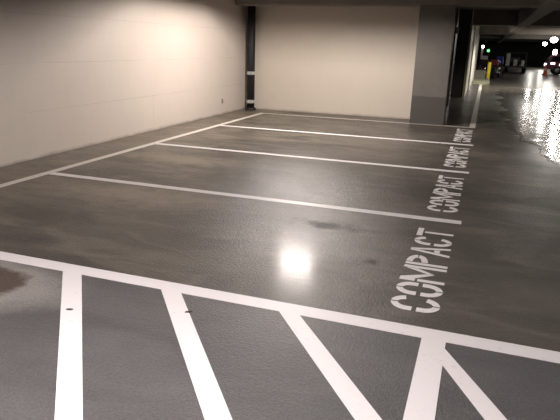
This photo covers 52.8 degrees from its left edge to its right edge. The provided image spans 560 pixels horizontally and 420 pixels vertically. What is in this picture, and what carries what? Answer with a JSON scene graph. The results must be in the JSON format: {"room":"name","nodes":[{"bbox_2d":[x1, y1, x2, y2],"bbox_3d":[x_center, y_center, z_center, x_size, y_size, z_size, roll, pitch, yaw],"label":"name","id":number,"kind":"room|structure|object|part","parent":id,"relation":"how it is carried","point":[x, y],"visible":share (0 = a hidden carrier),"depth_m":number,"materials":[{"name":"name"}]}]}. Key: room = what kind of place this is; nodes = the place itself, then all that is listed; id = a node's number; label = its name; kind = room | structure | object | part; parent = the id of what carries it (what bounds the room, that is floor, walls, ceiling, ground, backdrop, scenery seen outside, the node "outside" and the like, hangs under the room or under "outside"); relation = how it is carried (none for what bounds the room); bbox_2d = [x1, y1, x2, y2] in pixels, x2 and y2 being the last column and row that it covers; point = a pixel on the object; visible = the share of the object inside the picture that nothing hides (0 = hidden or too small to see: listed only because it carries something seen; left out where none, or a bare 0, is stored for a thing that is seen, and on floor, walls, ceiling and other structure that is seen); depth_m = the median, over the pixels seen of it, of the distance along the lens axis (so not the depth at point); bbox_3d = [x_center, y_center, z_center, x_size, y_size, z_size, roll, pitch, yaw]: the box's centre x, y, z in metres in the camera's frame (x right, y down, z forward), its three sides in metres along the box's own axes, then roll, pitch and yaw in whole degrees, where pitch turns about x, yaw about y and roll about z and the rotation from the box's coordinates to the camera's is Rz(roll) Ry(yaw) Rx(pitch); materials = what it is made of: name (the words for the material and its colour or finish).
{"room":"parking garage","nodes":[
{"label":"parking garage","id":0,"kind":"room"},
{"bbox_2d":[0,0,246,166],"bbox_3d":[-4.599,-1.221,4.261,0.250,2.900,22.300,7,17,18],"label":"wall","id":1,"kind":"structure","parent":0,"point":[75,74],"depth_m":9.05,"materials":[{"name":"white paint"}]},
{"bbox_2d":[0,63,559,419],"bbox_3d":[19.071,-6.715,30.760,27.035,0.200,89.000,7,17,18],"label":"floor","id":2,"kind":"structure","parent":0,"point":[501,279],"depth_m":4.50,"materials":[{"name":"concrete"}]},
{"bbox_2d":[54,271,82,419],"bbox_3d":[-0.910,0.929,2.441,0.126,0.002,3.602,-4,17,-19],"label":"hatch stripe","id":3,"kind":"object","parent":2,"relation":"on","point":[69,385],"visible":1,"depth_m":2.99,"materials":[{"name":"white paint"}]},
{"bbox_2d":[0,113,262,187],"bbox_3d":[-3.150,-0.250,6.240,0.110,0.002,16.360,7,17,18],"label":"stall line","id":4,"kind":"object","parent":2,"relation":"on","point":[181,135],"visible":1,"depth_m":8.06,"materials":[{"name":"white paint"}]},
{"bbox_2d":[161,289,231,419],"bbox_3d":[-0.324,0.885,2.648,0.119,0.002,2.583,-4,17,-19],"label":"hatch stripe","id":5,"kind":"object","parent":2,"relation":"on","point":[211,400],"visible":1,"depth_m":2.95,"materials":[{"name":"white paint"}]},
{"bbox_2d":[245,6,255,109],"bbox_3d":[-0.711,-3.936,13.883,0.280,2.900,0.285,7,17,18],"label":"drain pipe","id":6,"kind":"object","parent":2,"relation":"on","point":[251,21],"visible":1,"depth_m":13.86,"materials":[{"name":"black metal"}]},
{"bbox_2d":[50,172,461,223],"bbox_3d":[-0.537,-0.166,6.206,4.855,0.002,0.110,7,17,18],"label":"stall line","id":7,"kind":"object","parent":2,"relation":"on","point":[54,173],"visible":1,"depth_m":6.06,"materials":[{"name":"white paint"}]},
{"bbox_2d":[0,251,559,363],"bbox_3d":[1.064,0.749,3.243,9.945,0.002,0.130,7,17,18],"label":"boundary line","id":8,"kind":"object","parent":2,"relation":"on","point":[421,332],"visible":1,"depth_m":3.55,"materials":[{"name":"white paint"}]},
{"bbox_2d":[157,143,468,173],"bbox_3d":[0.278,-0.793,8.418,4.855,0.002,0.110,7,17,18],"label":"stall line","id":9,"kind":"object","parent":2,"relation":"on","point":[157,143],"visible":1,"depth_m":8.32,"materials":[{"name":"white paint"}]},
{"bbox_2d":[279,311,381,419],"bbox_3d":[0.247,0.812,2.952,0.119,0.002,1.314,-4,17,-18],"label":"hatch stripe","id":10,"kind":"object","parent":2,"relation":"on","point":[349,394],"visible":1,"depth_m":2.89,"materials":[{"name":"white paint"}]},
{"bbox_2d":[220,125,472,145],"bbox_3d":[1.093,-1.419,10.631,4.855,0.002,0.110,7,17,18],"label":"stall line","id":11,"kind":"object","parent":2,"relation":"on","point":[220,125],"visible":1,"depth_m":10.55,"materials":[{"name":"white paint"}]},
{"bbox_2d":[265,113,468,127],"bbox_3d":[1.845,-2.054,12.865,4.720,0.002,0.080,7,17,18],"label":"stall line","id":12,"kind":"object","parent":2,"relation":"on","point":[265,113],"visible":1,"depth_m":12.81,"materials":[{"name":"white paint"}]},
{"bbox_2d":[391,228,452,312],"bbox_3d":[1.146,0.412,4.400,0.315,0.002,1.782,7,17,18],"label":"stencil word","id":13,"kind":"object","parent":2,"relation":"on","point":[424,260],"visible":1,"depth_m":4.13,"materials":[{"name":"white paint"}]},
{"bbox_2d":[403,338,445,419],"bbox_3d":[0.038,1.394,0.949,0.135,0.002,5.048,7,17,18],"label":"hatch border","id":14,"kind":"object","parent":2,"relation":"on","point":[421,404],"visible":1,"depth_m":2.82,"materials":[{"name":"white paint"}]},
{"bbox_2d":[409,5,459,124],"bbox_3d":[3.527,-3.482,12.745,0.735,2.900,1.620,7,17,18],"label":"column","id":15,"kind":"structure","parent":2,"relation":"on","point":[436,24],"depth_m":12.06,"materials":[{"name":"grey paint"}]},
{"bbox_2d":[444,9,458,124],"bbox_3d":[3.700,-3.064,12.190,0.047,2.420,0.062,7,17,18],"label":"conduit","id":16,"kind":"object","parent":15,"relation":"attached to","point":[446,112],"visible":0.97,"depth_m":12.19,"materials":[{"name":"metal"}]},
{"bbox_2d":[427,175,463,211],"bbox_3d":[1.961,-0.215,6.613,0.315,0.002,1.782,7,17,18],"label":"stencil word","id":17,"kind":"object","parent":2,"relation":"on","point":[435,191],"visible":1,"depth_m":6.47,"materials":[{"name":"white paint"}]},
{"bbox_2d":[444,147,467,166],"bbox_3d":[2.776,-0.841,8.825,0.315,0.002,1.782,7,17,18],"label":"stencil word","id":18,"kind":"object","parent":2,"relation":"on","point":[456,157],"visible":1,"depth_m":8.71,"materials":[{"name":"white paint"}]},
{"bbox_2d":[451,10,472,96],"bbox_3d":[6.344,-5.506,19.912,0.570,2.900,0.800,7,17,18],"label":"column","id":19,"kind":"structure","parent":2,"relation":"on","point":[465,16],"depth_m":19.51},
{"bbox_2d":[453,129,472,141],"bbox_3d":[3.591,-1.468,11.038,0.315,0.002,1.782,7,17,18],"label":"stencil word","id":20,"kind":"object","parent":2,"relation":"on","point":[458,130],"visible":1,"depth_m":10.95,"materials":[{"name":"white paint"}]},
{"bbox_2d":[443,349,506,419],"bbox_3d":[0.983,0.973,2.473,0.122,0.002,1.404,-1,17,-10],"label":"hatch stripe","id":21,"kind":"object","parent":2,"relation":"on","point":[481,402],"visible":1,"depth_m":2.76,"materials":[{"name":"white paint"}]},
{"bbox_2d":[469,84,481,127],"bbox_3d":[6.968,-3.952,19.824,0.120,0.002,17.100,7,17,18],"label":"lane line","id":22,"kind":"object","parent":2,"relation":"on","point":[475,111],"visible":1,"depth_m":15.55,"materials":[{"name":"white paint"}]},
{"bbox_2d":[472,78,489,83],"bbox_3d":[10.500,-6.719,29.395,0.810,0.110,4.000,7,17,18],"label":"curb","id":23,"kind":"object","parent":2,"relation":"on","point":[475,81],"depth_m":27.92,"materials":[{"name":"concrete"}]},
{"bbox_2d":[474,70,485,78],"bbox_3d":[10.858,-7.362,30.625,0.560,0.450,0.600,7,17,18],"label":"concrete block","id":24,"kind":"object","parent":23,"relation":"on","point":[479,74],"visible":0.96,"depth_m":30.35,"materials":[{"name":"grey concrete"}]},
{"bbox_2d":[486,62,490,79],"bbox_3d":[11.093,-7.402,29.976,0.200,0.905,0.200,7,17,18],"label":"bollard","id":25,"kind":"object","parent":23,"relation":"on","point":[489,63],"visible":1,"depth_m":29.92,"materials":[{"name":"yellow metal"}]},
{"bbox_2d":[479,45,483,69],"bbox_3d":[12.405,-9.189,34.830,0.205,1.890,0.180,7,17,18],"label":"lamp post","id":26,"kind":"object","parent":2,"relation":"on","point":[482,45],"visible":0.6,"depth_m":34.66,"materials":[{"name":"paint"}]},
{"bbox_2d":[479,56,490,72],"bbox_3d":[12.175,-8.565,33.779,0.740,1.288,2.040,7,17,18],"label":"motorcycle","id":27,"kind":"object","parent":2,"relation":"on","point":[484,59],"visible":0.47,"depth_m":32.93,"materials":[{"name":"black metal"}]},
{"bbox_2d":[490,56,504,77],"bbox_3d":[13.265,-8.726,34.434,0.740,1.288,2.040,12,19,32],"label":"motorcycle","id":28,"kind":"object","parent":2,"relation":"on","point":[500,60],"visible":1,"depth_m":34.19,"materials":[{"name":"black metal"}]},
{"bbox_2d":[504,52,527,72],"bbox_3d":[18.501,-11.596,44.308,1.600,1.500,2.500,7,17,18],"label":"utility cart","id":29,"kind":"object","parent":2,"relation":"on","point":[510,65],"visible":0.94,"depth_m":43.77,"materials":[{"name":"black metal"}]},
{"bbox_2d":[505,53,510,64],"bbox_3d":[17.632,-11.651,43.620,0.280,0.900,0.340,7,17,18],"label":"container","id":30,"kind":"object","parent":29,"relation":"on","point":[508,54],"visible":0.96,"depth_m":43.47,"materials":[{"name":"plastic"}]},
{"bbox_3d":[18.459,-11.796,44.681,0.960,0.630,0.550,7,17,18],"label":"seat","id":31,"kind":"part","parent":29,"relation":"part of","materials":[{"name":"grey"}]},
{"bbox_2d":[541,65,546,74],"bbox_3d":[19.095,-10.080,40.604,0.380,0.710,0.380,7,17,18],"label":"traffic cone","id":32,"kind":"object","parent":2,"relation":"on","point":[545,68],"visible":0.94,"depth_m":40.55,"materials":[{"name":"orange plastic"}]},
{"bbox_2d":[544,50,559,74],"bbox_3d":[21.924,-10.872,41.674,4.272,1.780,1.697,7,17,18],"label":"car","id":33,"kind":"object","parent":2,"relation":"on","point":[553,61],"visible":0.94,"depth_m":41.50,"materials":[{"name":"red paint"}]},
{"bbox_2d":[246,6,419,118],"bbox_3d":[1.197,-3.786,13.556,4.235,2.900,0.250,7,17,18],"label":"wall","id":34,"kind":"structure","parent":0,"point":[353,61],"depth_m":13.44,"materials":[{"name":"white paint"}]},
{"bbox_2d":[464,10,473,95],"bbox_3d":[6.631,-5.470,19.816,0.040,2.900,0.800,7,17,18],"label":"wall","id":35,"kind":"structure","parent":0,"point":[473,10],"depth_m":19.69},
{"bbox_2d":[462,25,472,96],"bbox_3d":[6.474,-5.135,19.511,0.075,2.420,0.030,7,17,18],"label":"trim","id":36,"kind":"structure","parent":35,"relation":"attached to","point":[470,32],"depth_m":19.49,"materials":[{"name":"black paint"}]},
{"bbox_2d":[465,26,479,93],"bbox_3d":[8.911,-7.291,26.235,0.320,2.900,13.300,7,17,18],"label":"wall","id":37,"kind":"structure","parent":0,"point":[475,32],"depth_m":22.79,"materials":[{"name":"white paint"}]},
{"bbox_2d":[460,7,559,10],"bbox_3d":[19.156,-9.713,29.880,27.035,0.250,89.000,7,17,18],"label":"ceiling","id":38,"kind":"structure","parent":0,"point":[461,8],"depth_m":18.34,"materials":[{"name":"concrete"}]},
{"bbox_2d":[235,0,559,7],"bbox_3d":[11.613,-3.463,9.094,26.735,0.440,0.470,7,17,18],"label":"beam","id":39,"kind":"structure","parent":38,"relation":"attached to","point":[320,3],"depth_m":12.04,"materials":[{"name":"concrete"}]},
{"bbox_2d":[473,10,559,26],"bbox_3d":[16.736,-5.387,16.211,22.000,0.480,0.650,7,17,18],"label":"beam","id":40,"kind":"structure","parent":38,"relation":"attached to","point":[481,17],"depth_m":18.96,"materials":[{"name":"concrete"}]},
{"bbox_2d":[479,26,559,35],"bbox_3d":[20.511,-8.289,26.459,22.000,0.480,0.650,7,17,18],"label":"beam","id":41,"kind":"structure","parent":38,"relation":"attached to","point":[554,31],"depth_m":28.83,"materials":[{"name":"concrete"}]},
{"bbox_2d":[479,34,559,39],"bbox_3d":[24.285,-11.191,36.707,22.000,0.480,0.650,7,17,18],"label":"beam","id":42,"kind":"structure","parent":38,"relation":"attached to","point":[498,36],"depth_m":38.99,"materials":[{"name":"concrete"}]},
{"bbox_2d":[479,38,559,41],"bbox_3d":[28.060,-14.094,46.955,22.000,0.480,0.650,7,17,18],"label":"beam","id":43,"kind":"structure","parent":38,"relation":"attached to","point":[480,39],"depth_m":49.13,"materials":[{"name":"concrete"}]},
{"bbox_2d":[496,0,559,43],"bbox_3d":[13.015,-10.135,32.022,0.430,0.480,89.000,7,17,18],"label":"girder","id":44,"kind":"object","parent":38,"relation":"attached to","point":[526,17],"visible":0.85,"depth_m":14.41,"materials":[{"name":"concrete"}]},
{"bbox_2d":[550,36,557,42],"bbox_3d":[17.586,-11.092,36.132,0.440,0.712,0.440,7,17,18],"label":"ceiling lamp","id":45,"kind":"object","parent":38,"relation":"hanging from","point":[553,39],"visible":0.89,"depth_m":36.05,"materials":[{"name":"white"}]},
{"bbox_2d":[476,41,559,64],"bbox_3d":[34.036,-19.654,70.762,26.985,2.900,0.200,7,17,18],"label":"wall","id":46,"kind":"structure","parent":0,"point":[538,53],"depth_m":71.71,"materials":[{"name":"black"}]}
]}

